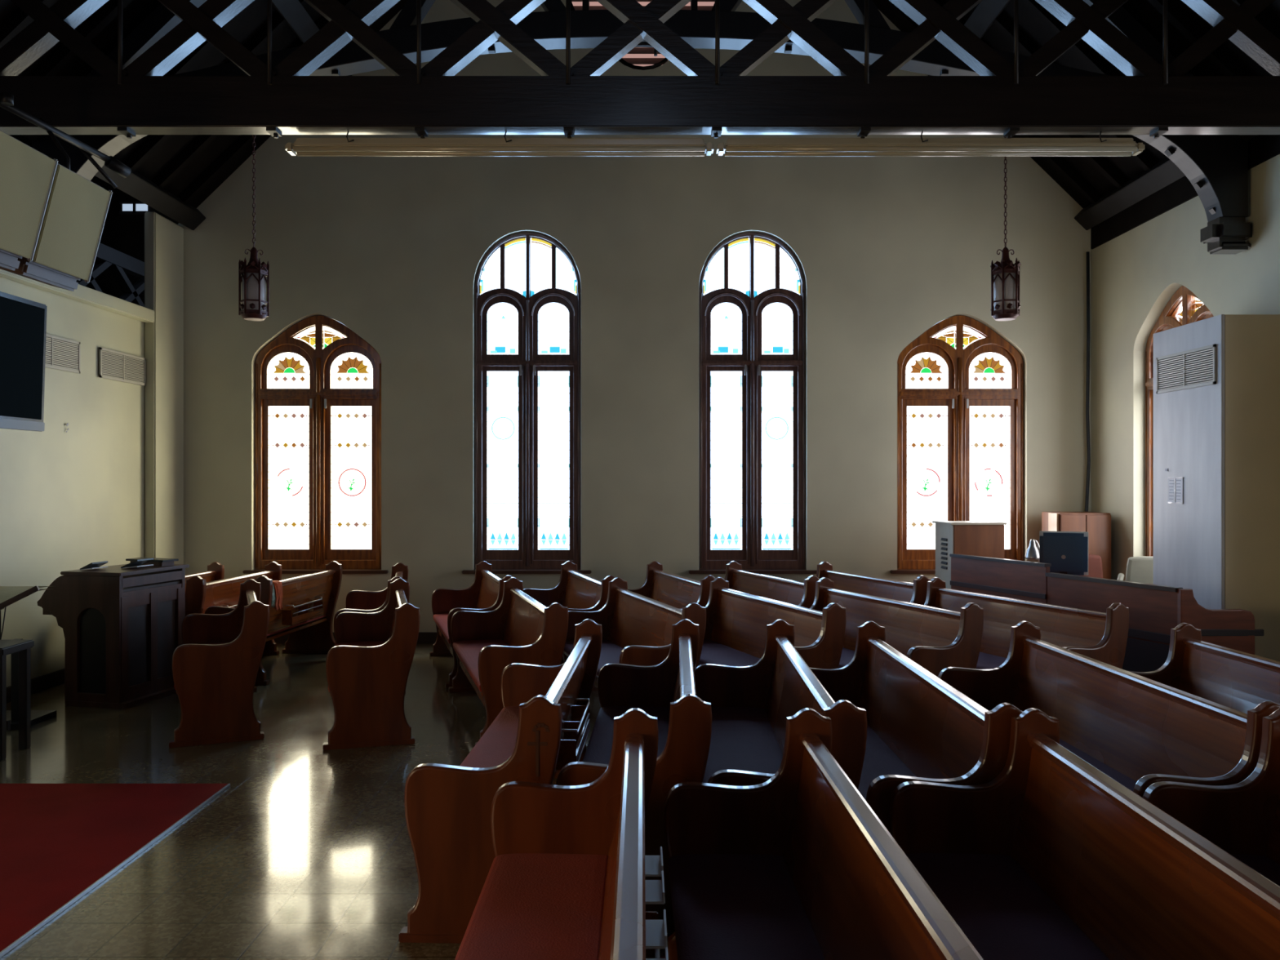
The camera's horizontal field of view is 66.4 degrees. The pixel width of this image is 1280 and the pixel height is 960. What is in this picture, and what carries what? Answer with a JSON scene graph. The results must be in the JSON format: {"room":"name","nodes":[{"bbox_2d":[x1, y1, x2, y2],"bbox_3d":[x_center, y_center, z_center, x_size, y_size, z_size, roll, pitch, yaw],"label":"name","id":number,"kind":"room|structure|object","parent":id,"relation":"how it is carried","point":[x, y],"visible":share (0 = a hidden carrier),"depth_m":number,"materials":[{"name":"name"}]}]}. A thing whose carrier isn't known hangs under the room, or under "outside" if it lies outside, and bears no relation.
{"room":"church","nodes":[
{"label":"church","id":0,"kind":"room"},
{"bbox_2d":[0,130,57,271],"bbox_3d":[-3.204,-1.532,4.748,0.384,0.910,0.644,0,0,0],"label":"projection screen","id":1,"kind":"object","parent":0,"point":[27,175],"visible":1,"depth_m":4.89,"materials":[{"name":"brown"}]},
{"bbox_2d":[0,276,144,687],"bbox_3d":[-4.960,0.060,1.595,0.200,3.320,17.190,0,0,0],"label":"wall","id":2,"kind":"structure","parent":0,"point":[72,500],"depth_m":8.32,"materials":[{"name":"beige paint"}]},
{"bbox_2d":[0,291,47,431],"bbox_3d":[-4.574,-0.811,6.300,0.553,0.921,1.600,0,0,0],"label":"television","id":3,"kind":"object","parent":2,"relation":"attached to","point":[23,322],"visible":1,"depth_m":6.82,"materials":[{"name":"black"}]},
{"bbox_2d":[6,667,65,702],"bbox_3d":[-4.838,1.643,1.280,0.024,0.115,16.500,0,0,0],"label":"baseboard","id":4,"kind":"structure","parent":2,"relation":"attached to","point":[37,684],"depth_m":7.94,"materials":[{"name":"paint"}]},
{"bbox_2d":[44,333,80,373],"bbox_3d":[-4.842,-1.055,8.050,0.015,0.270,0.800,0,0,0],"label":"air vent","id":5,"kind":"object","parent":2,"relation":"in","point":[61,353],"visible":0.64,"depth_m":8.21,"materials":[{"name":"beige metal"}]},
{"bbox_2d":[0,268,154,322],"bbox_3d":[-4.800,-1.600,1.290,0.100,0.120,16.580,0,0,0],"label":"trim","id":6,"kind":"structure","parent":2,"relation":"attached to","point":[82,294],"depth_m":8.56,"materials":[{"name":"beige paint"}]},
{"bbox_2d":[99,346,145,386],"bbox_3d":[-4.842,-1.055,9.165,0.015,0.270,0.800,0,0,0],"label":"air vent","id":7,"kind":"object","parent":2,"relation":"in","point":[113,365],"visible":1,"depth_m":9.13,"materials":[{"name":"beige metal"}]},
{"bbox_2d":[144,212,183,564],"bbox_3d":[-4.805,-0.465,9.885,0.110,4.330,0.610,0,0,0],"label":"column","id":8,"kind":"structure","parent":2,"relation":"attached to","point":[163,238],"depth_m":9.77,"materials":[{"name":"beige paint"}]},
{"bbox_2d":[8,134,178,304],"bbox_3d":[-6.500,-2.900,12.050,3.300,3.200,0.100,0,0,0],"label":"wall","id":9,"kind":"structure","parent":0,"point":[124,233],"depth_m":12.00,"materials":[{"name":"brown wood"}]},
{"bbox_2d":[119,200,150,214],"bbox_3d":[-6.180,-3.330,11.970,0.360,0.150,0.050,0,0,0],"label":"window","id":10,"kind":"structure","parent":9,"relation":"in","point":[129,207],"depth_m":11.96,"materials":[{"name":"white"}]},
{"bbox_2d":[0,0,407,230],"bbox_3d":[-2.380,-5.014,1.645,4.760,4.840,17.690,0,0,0],"label":"ceiling","id":11,"kind":"structure","parent":0,"point":[173,175],"depth_m":8.76,"materials":[{"name":"brown wood"}]},
{"bbox_2d":[0,643,667,959],"bbox_3d":[-1.500,1.750,2.000,13.200,0.100,24.000,0,0,0],"label":"floor","id":12,"kind":"structure","parent":0,"point":[307,853],"depth_m":4.82,"materials":[{"name":"tile"}]},
{"bbox_2d":[0,639,34,760],"bbox_3d":[-4.160,1.357,6.050,0.620,0.685,0.340,0,0,-3],"label":"bench","id":13,"kind":"object","parent":12,"relation":"on","point":[24,646],"visible":1,"depth_m":6.17,"materials":[{"name":"black paint"}]},
{"bbox_2d":[0,585,56,729],"bbox_3d":[-4.427,1.206,6.849,0.766,0.989,0.561,0,0,0],"label":"desk","id":14,"kind":"object","parent":12,"relation":"on","point":[9,595],"visible":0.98,"depth_m":6.72,"materials":[{"name":"brown wood"}]},
{"bbox_2d":[36,564,189,709],"bbox_3d":[-4.117,1.194,7.699,0.790,1.011,0.770,0,0,13],"label":"lectern","id":15,"kind":"object","parent":12,"relation":"on","point":[122,628],"visible":0.95,"depth_m":7.37,"materials":[{"name":"brown wood"}]},
{"bbox_2d":[80,560,108,570],"bbox_3d":[-4.193,0.657,7.511,0.114,0.060,0.160,0,0,13],"label":"book","id":16,"kind":"object","parent":15,"relation":"on","point":[93,565],"visible":1,"depth_m":7.48,"materials":[{"name":"black paint"}]},
{"bbox_2d":[120,558,154,568],"bbox_3d":[-3.934,0.652,7.657,0.153,0.070,0.180,0,0,13],"label":"book","id":17,"kind":"object","parent":15,"relation":"on","point":[136,563],"visible":1,"depth_m":7.62,"materials":[{"name":"black paint"}]},
{"bbox_2d":[125,557,178,566],"bbox_3d":[-3.950,0.663,7.917,0.400,0.050,0.160,0,0,21],"label":"book","id":18,"kind":"object","parent":15,"relation":"on","point":[156,562],"visible":0.84,"depth_m":7.85,"materials":[{"name":"black paint"}]},
{"bbox_2d":[0,783,230,957],"bbox_3d":[-3.554,1.692,3.000,2.562,0.016,4.860,0,0,0],"label":"carpet","id":19,"kind":"object","parent":12,"relation":"on","point":[59,842],"visible":1,"depth_m":4.63,"materials":[{"name":"red carpet"}]},
{"bbox_2d":[185,561,224,589],"bbox_3d":[-4.408,1.248,8.869,0.598,0.905,1.410,0,0,5],"label":"pew","id":20,"kind":"object","parent":12,"relation":"on","point":[215,571],"visible":0.19,"depth_m":9.49,"materials":[{"name":"brown wood"}]},
{"bbox_2d":[168,578,269,747],"bbox_3d":[-3.026,1.248,7.054,0.598,0.905,1.610,0,0,-23],"label":"pew","id":21,"kind":"object","parent":12,"relation":"on","point":[215,667],"visible":1,"depth_m":6.35,"materials":[{"name":"brown wood"}]},
{"bbox_2d":[185,561,281,654],"bbox_3d":[-3.853,1.248,8.855,0.598,0.905,1.450,0,0,5],"label":"pew","id":22,"kind":"object","parent":12,"relation":"on","point":[200,595],"visible":0.35,"depth_m":8.54,"materials":[{"name":"brown wood"}]},
{"bbox_2d":[204,560,342,684],"bbox_3d":[-3.288,1.248,8.880,0.598,0.905,1.530,0,0,5],"label":"pew","id":23,"kind":"object","parent":12,"relation":"on","point":[309,601],"visible":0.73,"depth_m":9.10,"materials":[{"name":"brown wood"}]},
{"bbox_2d":[271,580,283,610],"bbox_3d":[-3.116,0.980,8.264,0.147,0.252,0.234,0,0,6],"label":"draped cloth","id":24,"kind":"object","parent":23,"relation":"hanging from","point":[277,597],"visible":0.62,"depth_m":8.24,"materials":[{"name":"fabric"}]},
{"bbox_2d":[333,562,408,644],"bbox_3d":[-2.373,1.248,8.701,0.598,0.905,1.450,0,0,-13],"label":"pew","id":25,"kind":"object","parent":12,"relation":"on","point":[357,601],"visible":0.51,"depth_m":9.32,"materials":[{"name":"brown wood"}]},
{"bbox_2d":[323,577,420,750],"bbox_3d":[-1.934,1.248,7.052,0.598,0.905,1.710,0,0,-15],"label":"pew","id":26,"kind":"object","parent":12,"relation":"on","point":[367,670],"visible":1,"depth_m":6.25,"materials":[{"name":"brown wood"}]},
{"bbox_2d":[429,560,511,688],"bbox_3d":[-1.527,1.248,8.816,0.598,0.905,1.570,0,0,-17],"label":"pew","id":27,"kind":"object","parent":12,"relation":"on","point":[485,593],"visible":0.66,"depth_m":9.44,"materials":[{"name":"brown wood"}]},
{"bbox_2d":[398,618,602,943],"bbox_3d":[-0.551,1.248,4.604,0.598,0.905,2.050,0,0,2],"label":"pew","id":28,"kind":"object","parent":12,"relation":"on","point":[542,726],"visible":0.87,"depth_m":3.59,"materials":[{"name":"brown wood"}]},
{"bbox_2d":[448,577,568,744],"bbox_3d":[-1.000,1.248,7.096,0.598,0.905,1.790,0,0,-17],"label":"pew","id":29,"kind":"object","parent":12,"relation":"on","point":[522,629],"visible":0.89,"depth_m":6.95,"materials":[{"name":"brown wood"}]},
{"bbox_2d":[454,707,668,959],"bbox_3d":[-0.237,1.248,2.395,0.598,0.905,2.070,0,0,0],"label":"pew","id":30,"kind":"object","parent":12,"relation":"on","point":[565,880],"visible":1,"depth_m":3.02,"materials":[{"name":"brown wood"}]},
{"bbox_2d":[523,560,615,664],"bbox_3d":[-0.681,1.248,8.815,0.598,0.905,1.590,0,0,-17],"label":"pew","id":31,"kind":"object","parent":12,"relation":"on","point":[576,591],"visible":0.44,"depth_m":9.20,"materials":[{"name":"brown wood"}]},
{"bbox_2d":[555,618,711,942],"bbox_3d":[0.004,1.248,4.615,0.598,0.905,2.030,0,0,2],"label":"pew","id":32,"kind":"object","parent":12,"relation":"on","point":[665,691],"visible":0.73,"depth_m":4.04,"materials":[{"name":"brown wood"}]},
{"bbox_2d":[562,577,706,690],"bbox_3d":[-0.124,1.248,7.091,0.598,0.905,1.790,0,0,-18],"label":"pew","id":33,"kind":"object","parent":12,"relation":"on","point":[637,628],"visible":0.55,"depth_m":7.24,"materials":[{"name":"brown wood"}]},
{"bbox_2d":[627,560,715,609],"bbox_3d":[0.153,1.248,8.816,0.598,0.905,1.570,0,0,-17],"label":"pew","id":34,"kind":"object","parent":12,"relation":"on","point":[677,591],"visible":0.34,"depth_m":8.96,"materials":[{"name":"brown wood"}]},
{"bbox_2d":[697,577,846,669],"bbox_3d":[0.747,1.248,7.083,0.598,0.905,1.830,0,0,-20],"label":"pew","id":35,"kind":"object","parent":12,"relation":"on","point":[735,633],"visible":0.53,"depth_m":7.14,"materials":[{"name":"brown wood"}]},
{"bbox_2d":[724,560,820,608],"bbox_3d":[0.975,1.248,8.806,0.598,0.905,1.610,0,0,-20],"label":"pew","id":36,"kind":"object","parent":12,"relation":"on","point":[788,591],"visible":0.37,"depth_m":8.78,"materials":[{"name":"brown wood"}]},
{"bbox_2d":[693,618,866,789],"bbox_3d":[0.549,1.248,4.557,0.598,0.905,2.110,0,0,2],"label":"pew","id":37,"kind":"object","parent":12,"relation":"on","point":[751,705],"visible":0.47,"depth_m":4.85,"materials":[{"name":"brown wood"}]},
{"bbox_2d":[659,707,983,959],"bbox_3d":[0.379,1.248,2.392,0.598,0.905,2.070,0,0,-1],"label":"pew","id":38,"kind":"object","parent":12,"relation":"on","point":[796,864],"visible":1,"depth_m":2.91,"materials":[{"name":"brown wood"}]},
{"bbox_2d":[816,560,930,605],"bbox_3d":[1.876,1.248,8.787,0.598,0.905,1.590,0,0,-21],"label":"pew","id":39,"kind":"object","parent":12,"relation":"on","point":[915,593],"visible":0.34,"depth_m":8.70,"materials":[{"name":"brown wood"}]},
{"bbox_2d":[809,577,983,676],"bbox_3d":[1.625,1.248,7.079,0.598,0.905,1.830,0,0,-21],"label":"pew","id":40,"kind":"object","parent":12,"relation":"on","point":[936,639],"visible":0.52,"depth_m":6.79,"materials":[{"name":"brown wood"}]},
{"bbox_2d":[809,621,1023,833],"bbox_3d":[1.084,1.248,4.491,0.598,0.905,2.090,0,0,0],"label":"pew","id":41,"kind":"object","parent":12,"relation":"on","point":[921,727],"visible":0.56,"depth_m":4.34,"materials":[{"name":"brown wood"}]},
{"bbox_2d":[932,520,1006,588],"bbox_3d":[3.166,1.051,9.419,0.550,1.298,0.450,0,0,-6],"label":"cabinet","id":42,"kind":"object","parent":12,"relation":"on","point":[975,538],"visible":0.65,"depth_m":9.22,"materials":[{"name":"brown wood"}]},
{"bbox_2d":[924,577,1128,669],"bbox_3d":[2.552,1.248,7.076,0.598,0.905,1.850,0,0,-22],"label":"pew","id":43,"kind":"object","parent":12,"relation":"on","point":[1102,637],"visible":0.44,"depth_m":6.84,"materials":[{"name":"brown wood"}]},
{"bbox_2d":[1041,511,1111,579],"bbox_3d":[4.365,1.012,9.807,0.522,1.375,0.485,0,0,0],"label":"wardrobe","id":44,"kind":"object","parent":12,"relation":"on","point":[1098,525],"visible":0.35,"depth_m":9.59,"materials":[{"name":"brown wood"}]},
{"bbox_2d":[889,707,1279,959],"bbox_3d":[1.142,1.248,2.397,0.598,0.905,2.070,0,0,1],"label":"pew","id":45,"kind":"object","parent":12,"relation":"on","point":[1051,857],"visible":0.86,"depth_m":2.86,"materials":[{"name":"brown wood"}]},
{"bbox_2d":[1082,554,1102,577],"bbox_3d":[4.228,1.200,9.067,0.400,0.997,0.495,0,0,-9],"label":"office chair","id":46,"kind":"object","parent":12,"relation":"on","point":[1095,562],"visible":0.2,"depth_m":9.24,"materials":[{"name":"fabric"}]},
{"bbox_2d":[949,553,1263,671],"bbox_3d":[3.374,1.188,7.707,0.484,1.025,2.668,0,0,-31],"label":"pew","id":47,"kind":"object","parent":12,"relation":"on","point":[1154,610],"visible":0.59,"depth_m":7.11,"materials":[{"name":"brown wood"}]},
{"bbox_2d":[937,620,1279,797],"bbox_3d":[1.996,1.248,4.495,0.598,0.905,2.070,0,0,-3],"label":"pew","id":48,"kind":"object","parent":12,"relation":"on","point":[1140,731],"visible":0.45,"depth_m":4.39,"materials":[{"name":"brown wood"}]},
{"bbox_2d":[1116,555,1153,584],"bbox_3d":[4.360,1.185,8.432,0.478,1.027,0.495,0,0,20],"label":"office chair","id":49,"kind":"object","parent":12,"relation":"on","point":[1139,569],"visible":0.23,"depth_m":8.59,"materials":[{"name":"grey leather"}]},
{"bbox_2d":[1128,622,1279,714],"bbox_3d":[2.857,1.248,4.430,0.598,0.905,2.050,0,0,-3],"label":"pew","id":50,"kind":"object","parent":12,"relation":"on","point":[1234,679],"visible":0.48,"depth_m":5.10,"materials":[{"name":"brown wood"}]},
{"bbox_2d":[1142,708,1279,886],"bbox_3d":[2.031,1.248,2.395,0.598,0.905,2.070,0,0,0],"label":"pew","id":51,"kind":"object","parent":12,"relation":"on","point":[1242,819],"visible":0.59,"depth_m":3.37,"materials":[{"name":"brown wood"}]},
{"bbox_2d":[1153,314,1279,662],"bbox_3d":[4.436,0.255,7.490,0.522,2.890,0.940,0,0,0],"label":"cabinet","id":52,"kind":"object","parent":12,"relation":"on","point":[1222,544],"visible":0.66,"depth_m":7.02,"materials":[{"name":"white metal"}]},
{"bbox_2d":[1167,476,1182,503],"bbox_3d":[4.170,0.080,7.620,0.006,0.208,0.220,0,0,0],"label":"paper notice","id":53,"kind":"object","parent":52,"relation":"attached to","point":[1175,483],"visible":1,"depth_m":7.62,"materials":[{"name":"white paper"}]},
{"bbox_2d":[1168,480,1181,499],"bbox_3d":[4.168,0.077,7.621,0.001,0.149,0.170,0,0,0],"label":"print","id":54,"kind":"object","parent":53,"relation":"attached to","point":[1175,486],"depth_m":7.62,"materials":[{"name":"grey paper"}]},
{"bbox_2d":[1155,343,1216,393],"bbox_3d":[4.167,-0.840,7.480,0.015,0.290,0.800,0,0,0],"label":"vent grille","id":55,"kind":"object","parent":52,"relation":"attached to","point":[1195,367],"visible":1,"depth_m":7.45,"materials":[{"name":"grey metal"}]},
{"bbox_3d":[3.720,1.325,8.620,0.500,0.750,0.920,0,0,-22],"label":"office desk","id":56,"kind":"object","parent":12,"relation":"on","visible":0},
{"bbox_2d":[1024,538,1039,562],"bbox_3d":[3.534,0.740,8.750,0.174,0.420,0.126,0,0,0],"label":"desk lamp","id":57,"kind":"object","parent":56,"relation":"on","point":[1032,552],"visible":0.67,"depth_m":8.72,"materials":[{"name":"silver metal"}]},
{"bbox_2d":[1039,530,1088,575],"bbox_3d":[3.713,0.701,8.567,0.395,0.498,0.160,0,0,22],"label":"computer monitor","id":58,"kind":"object","parent":56,"relation":"on","point":[1067,552],"visible":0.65,"depth_m":8.51,"materials":[{"name":"plastic"}]},
{"bbox_2d":[177,0,1091,631],"bbox_3d":[-0.025,-2.807,10.340,10.050,9.054,0.300,0,0,0],"label":"wall","id":59,"kind":"structure","parent":0,"point":[390,250],"depth_m":10.19,"materials":[{"name":"paint"}]},
{"bbox_2d":[242,315,388,573],"bbox_3d":[-3.370,-0.378,10.250,1.500,2.701,0.230,0,0,0],"label":"window","id":60,"kind":"structure","parent":59,"relation":"in","point":[317,384],"depth_m":10.30,"materials":[{"name":"brown wood"}]},
{"bbox_2d":[273,631,436,643],"bbox_3d":[0.000,1.643,10.178,9.400,0.115,0.024,0,0,0],"label":"baseboard","id":61,"kind":"structure","parent":59,"relation":"attached to","point":[423,637],"depth_m":10.17,"materials":[{"name":"paint"}]},
{"bbox_2d":[462,231,591,573],"bbox_3d":[-1.176,-0.813,10.235,1.340,3.572,0.230,0,0,0],"label":"window","id":62,"kind":"structure","parent":59,"relation":"in","point":[528,285],"depth_m":10.32,"materials":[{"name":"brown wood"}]},
{"bbox_2d":[570,0,715,70],"bbox_3d":[0.035,-5.090,10.307,1.630,1.630,0.154,0,0,0],"label":"window","id":63,"kind":"structure","parent":59,"relation":"in","point":[638,58],"depth_m":10.32,"materials":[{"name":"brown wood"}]},
{"bbox_2d":[688,231,817,573],"bbox_3d":[1.176,-0.813,10.235,1.340,3.572,0.230,0,0,0],"label":"window","id":64,"kind":"structure","parent":59,"relation":"in","point":[752,284],"depth_m":10.32,"materials":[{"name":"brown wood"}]},
{"bbox_2d":[889,315,1023,573],"bbox_3d":[3.355,-0.378,10.250,1.500,2.701,0.230,0,0,0],"label":"window","id":65,"kind":"structure","parent":59,"relation":"in","point":[960,384],"depth_m":10.30,"materials":[{"name":"brown wood"}]},
{"bbox_2d":[1084,251,1090,511],"bbox_3d":[4.633,-0.340,10.120,0.059,4.040,0.034,0,0,0],"label":"conduit pipe","id":66,"kind":"object","parent":59,"relation":"attached to","point":[1087,381],"visible":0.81,"depth_m":10.11,"materials":[{"name":"metal"}]},
{"bbox_2d":[872,0,1279,230],"bbox_3d":[2.500,-4.949,1.645,5.000,4.970,17.690,0,0,0],"label":"ceiling","id":67,"kind":"structure","parent":0,"point":[1104,187],"depth_m":8.69,"materials":[{"name":"brown wood"}]},
{"bbox_2d":[1091,154,1279,580],"bbox_3d":[4.850,-0.340,1.595,0.300,4.120,17.190,0,0,0],"label":"wall","id":68,"kind":"structure","parent":0,"point":[1136,273],"depth_m":9.31,"materials":[{"name":"beige paint"}]},
{"bbox_2d":[0,0,1279,138],"bbox_3d":[0.433,-2.550,5.626,10.265,1.140,0.158,0,0,0],"label":"roof truss","id":69,"kind":"object","parent":68,"relation":"attached to","point":[1155,100],"visible":1,"depth_m":5.57,"materials":[{"name":"black wood"}]},
{"bbox_2d":[0,92,131,188],"bbox_3d":[-3.296,-1.895,5.205,0.124,0.368,1.319,0,0,21],"label":"bar","id":70,"kind":"object","parent":69,"relation":"attached to","point":[6,100],"visible":1,"depth_m":5.51,"materials":[{"name":"black metal"}]},
{"bbox_2d":[0,117,112,291],"bbox_3d":[-3.219,-1.532,5.363,0.384,0.910,0.514,0,0,0],"label":"projection screen","id":71,"kind":"object","parent":70,"relation":"attached to","point":[77,209],"visible":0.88,"depth_m":5.34,"materials":[{"name":"brown"}]},
{"bbox_2d":[284,131,713,156],"bbox_3d":[-0.814,-1.956,5.693,2.483,0.120,0.124,0,0,0],"label":"strip light","id":72,"kind":"object","parent":69,"relation":"attached to","point":[302,147],"visible":1,"depth_m":5.66,"materials":[{"name":"beige plastic"}]},
{"bbox_2d":[715,131,1145,156],"bbox_3d":[1.685,-1.956,5.693,2.476,0.120,0.124,0,0,0],"label":"strip light","id":73,"kind":"object","parent":69,"relation":"attached to","point":[734,147],"visible":1,"depth_m":5.66,"materials":[{"name":"beige plastic"}]},
{"bbox_2d":[31,0,1252,254],"bbox_3d":[0.000,-4.437,7.590,9.410,5.334,0.270,0,0,0],"label":"truss","id":74,"kind":"object","parent":68,"relation":"attached to","point":[1216,166],"visible":0.47,"depth_m":7.49,"materials":[{"name":"black wood"}]},
{"bbox_2d":[238,134,269,320],"bbox_3d":[-2.996,-2.159,7.590,0.223,1.827,0.226,0,0,-14],"label":"hanging lantern","id":75,"kind":"object","parent":74,"relation":"hanging from","point":[253,277],"visible":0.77,"depth_m":7.53,"materials":[{"name":"brown metal"}]},
{"bbox_2d":[990,136,1020,320],"bbox_3d":[2.836,-2.159,7.590,0.223,1.827,0.226,0,0,0],"label":"hanging lantern","id":76,"kind":"object","parent":74,"relation":"hanging from","point":[1005,275],"visible":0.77,"depth_m":7.53,"materials":[{"name":"brown metal"}]},
{"bbox_2d":[1145,285,1213,556],"bbox_3d":[4.805,-0.378,8.640,0.230,2.701,1.500,0,0,0],"label":"window","id":77,"kind":"structure","parent":68,"relation":"in","point":[1184,308],"depth_m":9.24,"materials":[{"name":"brown wood"}]},
{"bbox_2d":[1090,134,1279,248],"bbox_3d":[4.730,-2.570,1.600,0.100,0.350,17.100,0,0,0],"label":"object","id":78,"kind":"structure","parent":68,"relation":"attached to","point":[1261,148],"depth_m":8.81,"materials":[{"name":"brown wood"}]},
{"bbox_3d":[-6.500,-1.480,2.500,3.250,0.080,19.000,0,0,0],"label":"floor","id":79,"kind":"structure","parent":0,"visible":0},
{"bbox_2d":[75,242,144,306],"bbox_3d":[-5.750,-2.085,8.710,0.120,0.830,5.619,0,0,0],"label":"girder","id":80,"kind":"object","parent":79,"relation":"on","point":[118,263],"visible":0.24,"depth_m":10.78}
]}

